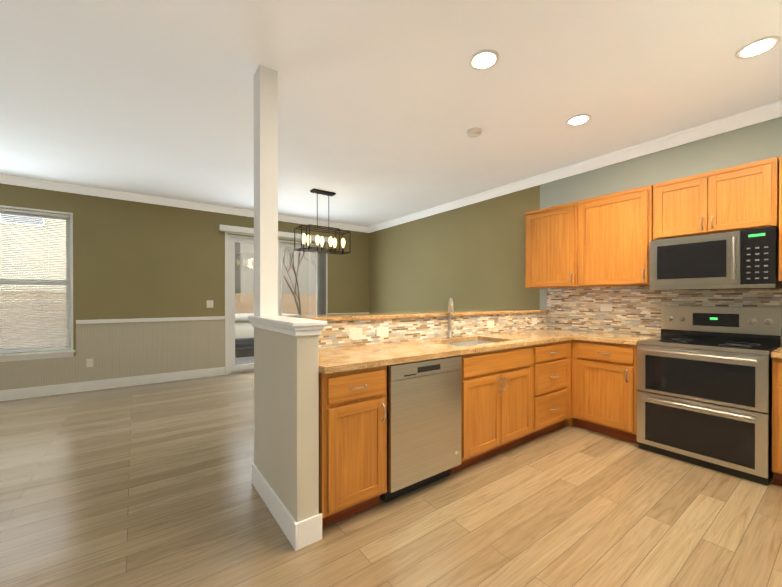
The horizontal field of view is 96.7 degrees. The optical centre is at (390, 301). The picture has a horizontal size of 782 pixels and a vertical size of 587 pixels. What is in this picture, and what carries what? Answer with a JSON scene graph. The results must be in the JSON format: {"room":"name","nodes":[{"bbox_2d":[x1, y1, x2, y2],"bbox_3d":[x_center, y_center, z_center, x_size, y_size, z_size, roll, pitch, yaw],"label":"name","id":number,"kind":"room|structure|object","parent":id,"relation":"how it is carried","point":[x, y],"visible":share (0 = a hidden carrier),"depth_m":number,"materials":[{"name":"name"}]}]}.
{"room":"kitchen","nodes":[
{"label":"kitchen","id":0,"kind":"room"},
{"bbox_2d":[0,183,368,355],"bbox_3d":[-3.425,-0.161,5.449,7.530,2.800,0.150,0,0,-36],"label":"wall","id":1,"kind":"structure","parent":0,"point":[132,259],"depth_m":5.24,"materials":[{"name":"green paint"}]},
{"bbox_2d":[0,367,224,401],"bbox_3d":[-4.521,1.176,4.540,4.320,0.135,0.020,0,0,-36],"label":"baseboard","id":2,"kind":"structure","parent":1,"relation":"attached to","point":[30,392],"depth_m":4.88,"materials":[{"name":"white wood"}]},
{"bbox_2d":[0,205,327,374],"bbox_3d":[-3.534,0.023,5.326,5.562,2.432,0.180,0,0,-36],"label":"window unit","id":3,"kind":"structure","parent":1,"relation":"in","point":[41,273],"depth_m":4.67,"materials":[{"name":"white plastic"}]},
{"bbox_2d":[0,208,69,352],"bbox_3d":[-5.034,-0.252,4.201,1.700,1.810,0.052,0,0,-36],"label":"window blind","id":4,"kind":"object","parent":3,"relation":"attached to","point":[40,348],"visible":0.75,"depth_m":4.51,"materials":[{"name":"white plastic"}]},
{"bbox_2d":[317,242,325,314],"bbox_3d":[-1.364,0.019,6.803,0.192,2.356,0.087,0,0,-36],"label":"blinds","id":5,"kind":"object","parent":3,"relation":"attached to","point":[321,283],"visible":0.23,"depth_m":6.79,"materials":[{"name":"white"}]},
{"bbox_2d":[0,174,367,231],"bbox_3d":[-3.357,-1.512,5.349,7.050,0.098,0.080,0,0,-36],"label":"crown molding","id":6,"kind":"structure","parent":1,"relation":"attached to","point":[4,179],"depth_m":5.15,"materials":[{"name":"white wood"}]},
{"bbox_2d":[207,300,212,307],"bbox_3d":[-2.963,0.047,5.691,0.100,0.120,0.008,0,0,-36],"label":"light switch","id":7,"kind":"object","parent":1,"relation":"attached to","point":[209,303],"visible":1,"depth_m":5.69,"materials":[{"name":"beige plastic"}]},
{"bbox_2d":[228,234,316,373],"bbox_3d":[-2.076,0.049,6.450,1.778,2.369,0.122,0,0,-36],"label":"sliding door","id":8,"kind":"structure","parent":1,"relation":"in","point":[232,366],"depth_m":6.03,"materials":[{"name":"white plastic"}]},
{"bbox_2d":[219,224,328,242],"bbox_3d":[-2.022,-1.208,6.313,2.000,0.095,0.113,0,0,-36],"label":"valance","id":9,"kind":"object","parent":1,"relation":"attached to","point":[236,229],"visible":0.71,"depth_m":5.97,"materials":[{"name":"white"}]},
{"bbox_2d":[256,327,321,550],"bbox_3d":[-0.598,0.702,2.028,0.148,1.107,0.600,0,0,-36],"label":"wall","id":10,"kind":"structure","parent":0,"point":[285,473],"depth_m":1.84,"materials":[{"name":"beige paint"}]},
{"bbox_2d":[247,316,326,336],"bbox_3d":[-0.662,0.140,2.111,0.190,0.074,0.855,0,0,-36],"label":"trim","id":11,"kind":"structure","parent":10,"relation":"on","point":[294,326],"depth_m":1.84,"materials":[{"name":"white wood"}]},
{"bbox_2d":[254,65,277,316],"bbox_3d":[-0.852,-0.722,2.364,0.120,1.648,0.145,0,0,-36],"label":"post","id":12,"kind":"object","parent":11,"relation":"on","point":[265,191],"visible":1,"depth_m":2.31,"materials":[{"name":"white paint"}]},
{"bbox_2d":[252,327,433,488],"bbox_3d":[0.497,0.696,3.333,3.433,1.107,0.161,0,0,-36],"label":"wall","id":13,"kind":"structure","parent":0,"point":[253,464],"depth_m":2.37,"materials":[{"name":"beige paint"}]},
{"bbox_2d":[286,309,548,320],"bbox_3d":[0.507,0.125,3.440,3.286,0.032,0.395,0,0,-36],"label":"bar","id":14,"kind":"object","parent":13,"relation":"on","point":[347,317],"visible":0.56,"depth_m":3.03,"materials":[{"name":"beige stone"}]},
{"bbox_2d":[319,312,546,348],"bbox_3d":[0.608,0.093,3.303,3.286,0.486,0.011,0,0,-36],"label":"tile backsplash","id":15,"kind":"structure","parent":13,"relation":"attached to","point":[336,333],"depth_m":3.04,"materials":[{"name":"tile"}]},
{"bbox_2d":[349,328,361,337],"bbox_3d":[-0.268,0.244,2.647,0.116,0.072,0.005,0,0,-36],"label":"outlet","id":16,"kind":"object","parent":15,"relation":"attached to","point":[355,333],"visible":1,"depth_m":2.65,"materials":[{"name":"beige plastic"}]},
{"bbox_2d":[377,327,388,335],"bbox_3d":[-0.067,0.244,2.796,0.116,0.072,0.005,0,0,-36],"label":"outlet","id":17,"kind":"object","parent":15,"relation":"attached to","point":[382,331],"visible":1,"depth_m":2.79,"materials":[{"name":"beige plastic"}]},
{"bbox_2d":[487,321,493,327],"bbox_3d":[1.035,0.240,3.609,0.116,0.072,0.005,0,0,-36],"label":"outlet","id":18,"kind":"object","parent":15,"relation":"attached to","point":[490,324],"visible":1,"depth_m":3.61,"materials":[{"name":"beige plastic"}]},
{"bbox_2d":[531,318,536,324],"bbox_3d":[1.687,0.237,4.090,0.116,0.072,0.005,0,0,-36],"label":"outlet","id":19,"kind":"object","parent":15,"relation":"attached to","point":[533,320],"visible":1,"depth_m":4.08,"materials":[{"name":"beige plastic"}]},
{"bbox_2d":[0,371,781,586],"bbox_3d":[-0.981,1.305,2.145,7.530,0.100,8.380,0,0,-36],"label":"floor","id":20,"kind":"structure","parent":0,"point":[148,485],"depth_m":2.04,"materials":[{"name":"brown wood"}]},
{"bbox_2d":[319,366,386,526],"bbox_3d":[-0.357,0.821,2.191,0.427,0.868,0.653,0,0,-36],"label":"base cabinet","id":21,"kind":"object","parent":20,"relation":"on","point":[352,442],"visible":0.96,"depth_m":1.94,"materials":[{"name":"brown wood"}]},
{"bbox_2d":[380,356,461,501],"bbox_3d":[0.068,0.820,2.506,0.616,0.866,0.612,0,0,-36],"label":"dishwasher","id":22,"kind":"object","parent":20,"relation":"on","point":[424,423],"visible":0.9,"depth_m":2.23,"materials":[{"name":"silver metal"}]},
{"bbox_2d":[450,346,531,472],"bbox_3d":[0.691,0.817,2.965,0.918,0.868,0.653,0,0,-36],"label":"base cabinet","id":23,"kind":"object","parent":20,"relation":"on","point":[496,401],"visible":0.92,"depth_m":2.69,"materials":[{"name":"brown wood"}]},
{"bbox_2d":[524,340,570,441],"bbox_3d":[1.340,0.815,3.443,0.686,0.868,0.653,0,0,-36],"label":"drawers","id":24,"kind":"object","parent":20,"relation":"on","point":[551,386],"visible":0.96,"depth_m":3.18,"materials":[{"name":"brown wood"}]},
{"bbox_2d":[564,340,638,443],"bbox_3d":[1.997,0.814,3.616,0.679,0.868,1.157,0,0,-36],"label":"base cabinet","id":25,"kind":"object","parent":20,"relation":"on","point":[604,390],"visible":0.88,"depth_m":3.18,"materials":[{"name":"brown wood"}]},
{"bbox_2d":[319,298,590,373],"bbox_3d":[0.791,0.269,3.047,3.296,0.596,0.641,0,0,-36],"label":"countertop","id":26,"kind":"structure","parent":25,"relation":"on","point":[343,359],"depth_m":2.55,"materials":[{"name":"beige stone"}]},
{"bbox_2d":[447,298,455,337],"bbox_3d":[0.559,0.154,3.141,0.191,0.368,0.164,0,0,-36],"label":"faucet","id":27,"kind":"object","parent":26,"relation":"on","point":[450,305],"depth_m":3.18,"materials":[{"name":"silver metal"}]},
{"bbox_2d":[446,340,492,345],"bbox_3d":[0.688,0.473,2.994,0.694,0.187,0.424,0,0,-36],"label":"sink basin","id":28,"kind":"object","parent":26,"relation":"in","point":[453,342],"depth_m":3.25,"materials":[{"name":"white metal"}]},
{"bbox_2d":[575,331,660,345],"bbox_3d":[2.197,0.357,3.361,0.662,0.040,0.525,0,0,-36],"label":"countertop","id":29,"kind":"structure","parent":25,"relation":"on","point":[605,337],"depth_m":3.26,"materials":[{"name":"beige stone"}]},
{"bbox_2d":[637,306,781,485],"bbox_3d":[2.545,0.652,2.812,0.723,1.200,0.756,0,0,-36],"label":"range","id":30,"kind":"object","parent":20,"relation":"on","point":[704,386],"visible":1,"depth_m":2.65,"materials":[{"name":"silver metal"}]},
{"bbox_2d":[772,358,781,484],"bbox_3d":[2.882,0.820,2.417,0.679,0.868,0.258,0,0,-36],"label":"base cabinet","id":31,"kind":"object","parent":20,"relation":"on","point":[777,419],"visible":0.9,"depth_m":2.33,"materials":[{"name":"brown wood"}]},
{"bbox_2d":[771,346,781,358],"bbox_3d":[2.892,0.362,2.423,0.658,0.040,0.261,0,0,-36],"label":"countertop","id":32,"kind":"structure","parent":31,"relation":"on","point":[777,353],"depth_m":2.32,"materials":[{"name":"beige stone"}]},
{"bbox_2d":[0,0,781,226],"bbox_3d":[-0.981,-1.605,2.131,7.530,0.120,8.380,0,0,-36],"label":"ceiling","id":33,"kind":"structure","parent":0,"point":[384,106],"depth_m":2.54,"materials":[{"name":"white paint"}]},
{"bbox_2d":[294,188,349,254],"bbox_3d":[-0.968,-1.130,4.952,0.753,0.856,0.253,0,0,-36],"label":"chandelier","id":34,"kind":"object","parent":33,"relation":"hanging from","point":[318,239],"visible":1,"depth_m":4.91,"materials":[{"name":"black metal"}]},
{"bbox_2d":[467,128,481,136],"bbox_3d":[0.759,-1.531,3.167,0.130,0.037,0.130,0,0,-36],"label":"smoke detector","id":35,"kind":"object","parent":33,"relation":"attached to","point":[473,132],"visible":1,"depth_m":3.13,"materials":[{"name":"white plastic"}]},
{"bbox_2d":[469,49,498,69],"bbox_3d":[0.596,-1.540,2.226,0.190,0.009,0.190,0,0,-36],"label":"recessed light","id":36,"kind":"object","parent":33,"relation":"in","point":[485,59],"visible":1,"depth_m":2.21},
{"bbox_2d":[566,114,590,125],"bbox_3d":[1.601,-1.544,2.968,0.190,0.009,0.190,0,0,-36],"label":"recessed light","id":37,"kind":"object","parent":33,"relation":"in","point":[579,119],"visible":1,"depth_m":2.95,"materials":[{"name":"white glass"}]},
{"bbox_2d":[736,36,780,58],"bbox_3d":[2.231,-1.540,2.115,0.190,0.009,0.190,0,0,-36],"label":"recessed light","id":38,"kind":"object","parent":33,"relation":"in","point":[757,47],"visible":1,"depth_m":2.10,"materials":[{"name":"white glass"}]},
{"bbox_2d":[369,117,781,345],"bbox_3d":[2.032,-0.155,4.269,0.150,2.800,8.230,0,0,-36],"label":"wall","id":39,"kind":"structure","parent":0,"point":[469,257],"depth_m":4.91,"materials":[{"name":"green paint"}]},
{"bbox_2d":[525,201,582,288],"bbox_3d":[1.899,-0.607,4.003,0.369,0.905,0.609,0,0,-36],"label":"upper cabinet","id":40,"kind":"object","parent":39,"relation":"attached to","point":[551,247],"visible":0.92,"depth_m":3.89,"materials":[{"name":"brown wood"}]},
{"bbox_2d":[368,100,781,232],"bbox_3d":[1.895,-1.507,4.254,0.080,0.098,8.080,0,0,-36],"label":"crown molding","id":41,"kind":"structure","parent":39,"relation":"attached to","point":[746,118],"depth_m":3.59,"materials":[{"name":"white wood"}]},
{"bbox_2d":[578,185,652,286],"bbox_3d":[2.276,-0.604,3.493,0.369,0.905,0.652,0,0,-36],"label":"upper cabinet","id":42,"kind":"object","parent":39,"relation":"attached to","point":[615,234],"visible":0.98,"depth_m":3.37,"materials":[{"name":"brown wood"}]},
{"bbox_2d":[547,286,781,335],"bbox_3d":[2.580,0.093,3.390,0.010,0.486,2.190,0,0,-36],"label":"tile backsplash","id":43,"kind":"structure","parent":39,"relation":"attached to","point":[636,309],"depth_m":3.56,"materials":[{"name":"tile"}]},
{"bbox_2d":[600,304,611,310],"bbox_3d":[2.314,0.071,3.738,0.003,0.072,0.116,0,0,-36],"label":"outlet","id":44,"kind":"object","parent":43,"relation":"attached to","point":[605,307],"visible":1,"depth_m":3.74,"materials":[{"name":"beige plastic"}]},
{"bbox_2d":[653,157,778,239],"bbox_3d":[2.699,-0.802,2.918,0.369,0.503,0.756,0,0,-36],"label":"upper cabinet","id":45,"kind":"object","parent":39,"relation":"attached to","point":[739,197],"visible":1,"depth_m":2.78,"materials":[{"name":"brown wood"}]},
{"bbox_2d":[650,227,781,290],"bbox_3d":[2.668,-0.319,2.897,0.447,0.440,0.756,0,0,-36],"label":"microwave","id":46,"kind":"object","parent":45,"relation":"attached to","point":[745,259],"visible":1,"depth_m":2.74,"materials":[{"name":"silver metal"}]},
{"bbox_2d":[779,156,781,280],"bbox_3d":[3.006,-0.599,2.503,0.369,0.905,0.261,0,0,-36],"label":"upper cabinet","id":47,"kind":"object","parent":39,"relation":"attached to","point":[780,218],"visible":1,"depth_m":2.52,"materials":[{"name":"brown wood"}]},
{"bbox_3d":[-3.906,-0.134,-0.114,0.150,2.800,8.230,0,0,-36],"label":"wall","id":48,"kind":"structure","parent":0,"visible":0},
{"bbox_2d":[86,359,92,366],"bbox_3d":[-4.163,0.854,4.803,0.070,0.115,0.004,0,0,-36],"label":"outlet","id":49,"kind":"object","parent":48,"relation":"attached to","point":[89,362],"visible":1,"depth_m":4.80,"materials":[{"name":"beige plastic"}]},
{"bbox_2d":[0,319,224,390],"bbox_3d":[-4.525,0.713,4.543,4.320,0.800,0.008,0,0,-36],"label":"wainscoting","id":50,"kind":"structure","parent":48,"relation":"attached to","point":[120,350],"depth_m":5.05,"materials":[{"name":"beige wood"}]},
{"bbox_2d":[76,316,224,323],"bbox_3d":[-3.528,0.282,5.265,1.855,0.055,0.026,0,0,-36],"label":"trim","id":51,"kind":"structure","parent":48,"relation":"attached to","point":[146,320],"depth_m":5.18,"materials":[{"name":"white wood"}]},
{"bbox_2d":[328,312,369,313],"bbox_3d":[-0.862,0.272,7.233,0.990,0.055,0.026,0,0,-36],"label":"trim","id":52,"kind":"structure","parent":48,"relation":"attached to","point":[362,312],"depth_m":7.18,"materials":[{"name":"white wood"}]},
{"label":"outside","id":53,"kind":"structure","parent":0,"visible":0},
{"bbox_2d":[235,356,253,364],"bbox_3d":[-10.019,1.320,15.206,30.000,0.140,23.369,0,0,-36],"label":"patio","id":54,"kind":"structure","parent":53,"point":[242,361],"depth_m":7.54,"materials":[{"name":"concrete"}]},
{"bbox_2d":[0,214,65,304],"bbox_3d":[-17.524,-2.664,12.051,19.000,7.860,8.300,0,0,-36],"label":"house","id":55,"kind":"structure","parent":54,"relation":"on","point":[32,252],"depth_m":11.53,"materials":[{"name":"beige"}]},
{"bbox_2d":[0,290,316,348],"bbox_3d":[-6.874,0.491,10.941,30.100,1.560,0.100,0,0,-36],"label":"fence","id":56,"kind":"object","parent":54,"relation":"on","point":[249,307],"depth_m":9.32,"materials":[{"name":"brown"}]},
{"bbox_2d":[235,338,253,357],"bbox_3d":[-3.397,1.095,8.272,0.620,0.380,0.510,0,0,-36],"label":"steps","id":57,"kind":"structure","parent":54,"relation":"on","point":[244,345],"depth_m":8.10,"materials":[{"name":"grey"}]},
{"bbox_2d":[235,313,295,338],"bbox_3d":[-3.882,0.828,9.584,2.160,0.900,2.160,0,0,-36],"label":"hot tub","id":58,"kind":"object","parent":54,"relation":"on","point":[241,320],"depth_m":8.50,"materials":[{"name":"beige"}]},
{"bbox_2d":[235,242,316,303],"bbox_3d":[-5.399,-2.875,24.418,12.400,8.160,8.800,0,0,-36],"label":"house","id":59,"kind":"structure","parent":54,"relation":"on","point":[248,281],"depth_m":19.18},
{"bbox_2d":[282,247,316,314],"bbox_3d":[-2.344,-1.409,11.600,5.975,5.424,2.984,0,0,-36],"label":"tree","id":60,"kind":"object","parent":54,"relation":"on","point":[296,284],"depth_m":11.90,"materials":[{"name":"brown plant"}]}
]}

